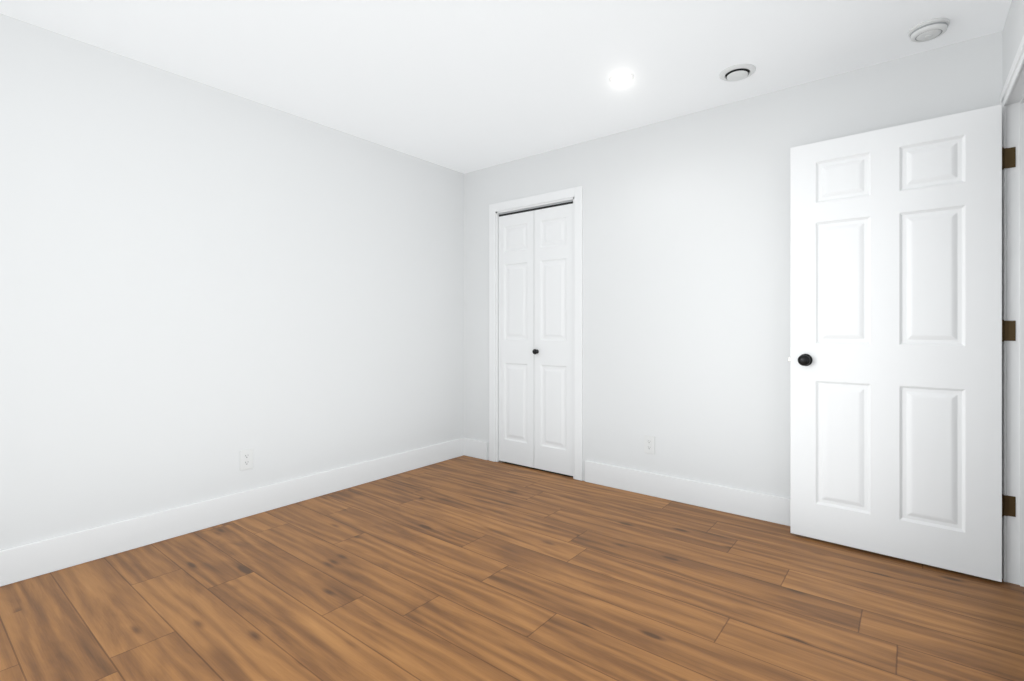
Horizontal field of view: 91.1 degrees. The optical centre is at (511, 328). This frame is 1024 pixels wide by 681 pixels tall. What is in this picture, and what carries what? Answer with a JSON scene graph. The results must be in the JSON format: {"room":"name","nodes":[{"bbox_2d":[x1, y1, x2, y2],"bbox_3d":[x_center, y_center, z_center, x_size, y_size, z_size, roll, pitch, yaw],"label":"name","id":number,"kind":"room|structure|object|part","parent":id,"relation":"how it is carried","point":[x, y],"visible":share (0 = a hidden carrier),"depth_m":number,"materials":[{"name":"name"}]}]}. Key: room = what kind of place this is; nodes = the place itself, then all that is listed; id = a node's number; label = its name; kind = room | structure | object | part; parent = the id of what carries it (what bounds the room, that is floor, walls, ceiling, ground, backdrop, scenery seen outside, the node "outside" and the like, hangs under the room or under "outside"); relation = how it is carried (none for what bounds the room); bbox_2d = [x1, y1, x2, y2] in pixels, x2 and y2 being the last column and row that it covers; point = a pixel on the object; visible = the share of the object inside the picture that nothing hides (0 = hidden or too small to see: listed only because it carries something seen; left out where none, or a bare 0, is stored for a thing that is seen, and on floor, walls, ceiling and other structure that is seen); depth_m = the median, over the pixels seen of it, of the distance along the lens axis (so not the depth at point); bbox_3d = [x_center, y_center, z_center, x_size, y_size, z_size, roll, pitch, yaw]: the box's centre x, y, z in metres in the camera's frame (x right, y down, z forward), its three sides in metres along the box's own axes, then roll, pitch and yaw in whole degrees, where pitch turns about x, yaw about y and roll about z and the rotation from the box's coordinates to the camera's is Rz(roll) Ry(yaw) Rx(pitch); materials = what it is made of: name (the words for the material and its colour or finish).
{"room":"empty bedroom","nodes":[
{"label":"empty bedroom","id":0,"kind":"room"},
{"bbox_2d":[0,13,463,550],"bbox_3d":[-1.676,-0.122,2.841,0.120,2.425,4.140,0,0,38],"label":"wall","id":1,"kind":"structure","parent":0,"point":[202,285],"depth_m":2.70,"materials":[{"name":"white paint"}]},
{"bbox_2d":[0,438,463,586],"bbox_3d":[-1.623,1.015,2.799,0.014,0.150,3.900,0,0,38],"label":"baseboard","id":2,"kind":"structure","parent":1,"relation":"attached to","point":[28,561],"depth_m":2.69,"materials":[{"name":"white paint"}]},
{"bbox_2d":[240,448,252,470],"bbox_3d":[-1.539,0.760,2.911,0.008,0.117,0.073,0,0,38],"label":"outlet","id":3,"kind":"object","parent":1,"relation":"attached to","point":[246,459],"visible":1,"depth_m":2.91,"materials":[{"name":"white plastic"}]},
{"bbox_2d":[0,0,1011,172],"bbox_3d":[0.437,-1.385,1.690,4.860,0.100,4.970,0,0,38],"label":"ceiling","id":4,"kind":"structure","parent":0,"point":[464,86],"depth_m":2.42,"materials":[{"name":"white paint"}]},
{"bbox_2d":[609,72,633,84],"bbox_3d":[0.584,-1.332,2.679,0.132,0.006,0.132,0,0,38],"label":"recessed light","id":5,"kind":"object","parent":4,"relation":"in","point":[620,78],"visible":1,"depth_m":2.67,"materials":[{"name":"white plastic"}]},
{"bbox_2d":[719,63,755,81],"bbox_3d":[1.175,-1.322,2.618,0.176,0.026,0.176,0,0,38],"label":"ceiling vent","id":6,"kind":"object","parent":4,"relation":"in","point":[737,72],"visible":1,"depth_m":2.59,"materials":[{"name":"white plastic"}]},
{"bbox_2d":[908,18,949,42],"bbox_3d":[1.849,-1.315,2.228,0.144,0.041,0.144,0,0,38],"label":"smoke detector","id":7,"kind":"object","parent":4,"relation":"attached to","point":[929,30],"visible":1,"depth_m":2.20,"materials":[{"name":"white plastic"}]},
{"bbox_2d":[0,455,1023,680],"bbox_3d":[0.437,1.140,1.690,4.860,0.100,4.970,0,0,38],"label":"floor","id":8,"kind":"structure","parent":0,"point":[464,568],"depth_m":2.01,"materials":[{"name":"brown wood"}]},
{"bbox_2d":[464,31,1002,497],"bbox_3d":[0.976,-0.122,3.300,3.460,2.425,0.120,0,0,38],"label":"wall","id":9,"kind":"structure","parent":0,"point":[686,289],"depth_m":3.09,"materials":[{"name":"white paint"}]},
{"bbox_2d":[499,211,533,467],"bbox_3d":[0.039,0.083,4.004,0.354,1.990,0.032,0,0,38],"label":"closet door leaf","id":10,"kind":"structure","parent":9,"relation":"in","point":[516,338],"depth_m":3.99,"materials":[{"name":"white paint"}]},
{"bbox_2d":[489,186,582,480],"bbox_3d":[0.200,0.065,3.917,0.761,2.050,0.120,0,0,38],"label":"door frame","id":11,"kind":"structure","parent":9,"relation":"attached to","point":[497,326],"depth_m":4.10,"materials":[{"name":"white paint"}]},
{"bbox_2d":[499,200,572,214],"bbox_3d":[0.180,-0.928,3.892,0.713,0.024,0.028,0,0,38],"label":"door track","id":12,"kind":"object","parent":9,"relation":"attached to","point":[536,207],"visible":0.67,"depth_m":3.86,"materials":[{"name":"silver metal"}]},
{"bbox_2d":[534,203,572,475],"bbox_3d":[0.320,0.083,3.781,0.354,1.990,0.032,0,0,38],"label":"closet door leaf","id":13,"kind":"structure","parent":9,"relation":"in","point":[553,338],"depth_m":3.77,"materials":[{"name":"white paint"}]},
{"bbox_2d":[464,438,789,525],"bbox_3d":[0.888,1.015,3.284,3.340,0.150,0.014,0,0,38],"label":"baseboard","id":14,"kind":"structure","parent":9,"relation":"attached to","point":[762,506],"depth_m":3.12,"materials":[{"name":"white paint"}]},
{"bbox_2d":[644,435,654,453],"bbox_3d":[0.897,0.760,3.281,0.073,0.117,0.008,0,0,38],"label":"outlet","id":15,"kind":"object","parent":9,"relation":"attached to","point":[649,444],"visible":1,"depth_m":3.28,"materials":[{"name":"white plastic"}]},
{"bbox_2d":[1003,0,1023,86],"bbox_3d":[0.995,-0.122,0.640,0.120,2.425,4.020,0,0,38],"label":"wall","id":16,"kind":"structure","parent":0,"point":[1013,31],"depth_m":2.03,"materials":[{"name":"white paint"}]},
{"bbox_2d":[790,104,1015,581],"bbox_3d":[1.802,0.063,2.388,0.845,2.030,0.154,0,0,40],"label":"entry door","id":17,"kind":"structure","parent":16,"relation":"in","point":[896,341],"depth_m":2.35,"materials":[{"name":"white paint"}]},
{"bbox_3d":[2.114,0.760,2.137,0.046,0.096,0.045,0,0,40],"label":"entry door hinge","id":18,"kind":"part","parent":17,"relation":"part of","materials":[{"name":"brown metal"}]},
{"bbox_3d":[2.114,0.010,2.137,0.046,0.096,0.045,0,0,40],"label":"entry door hinge","id":19,"kind":"part","parent":17,"relation":"part of","materials":[{"name":"brown metal"}]},
{"bbox_3d":[2.114,-0.730,2.138,0.046,0.096,0.045,0,0,40],"label":"entry door hinge","id":20,"kind":"part","parent":17,"relation":"part of","materials":[{"name":"brown metal"}]},
{"bbox_2d":[1000,35,1023,586],"bbox_3d":[1.910,0.035,1.803,0.136,2.110,0.940,0,0,38],"label":"door frame","id":21,"kind":"structure","parent":16,"relation":"attached to","point":[1015,349],"depth_m":2.14,"materials":[{"name":"white paint"}]}
]}

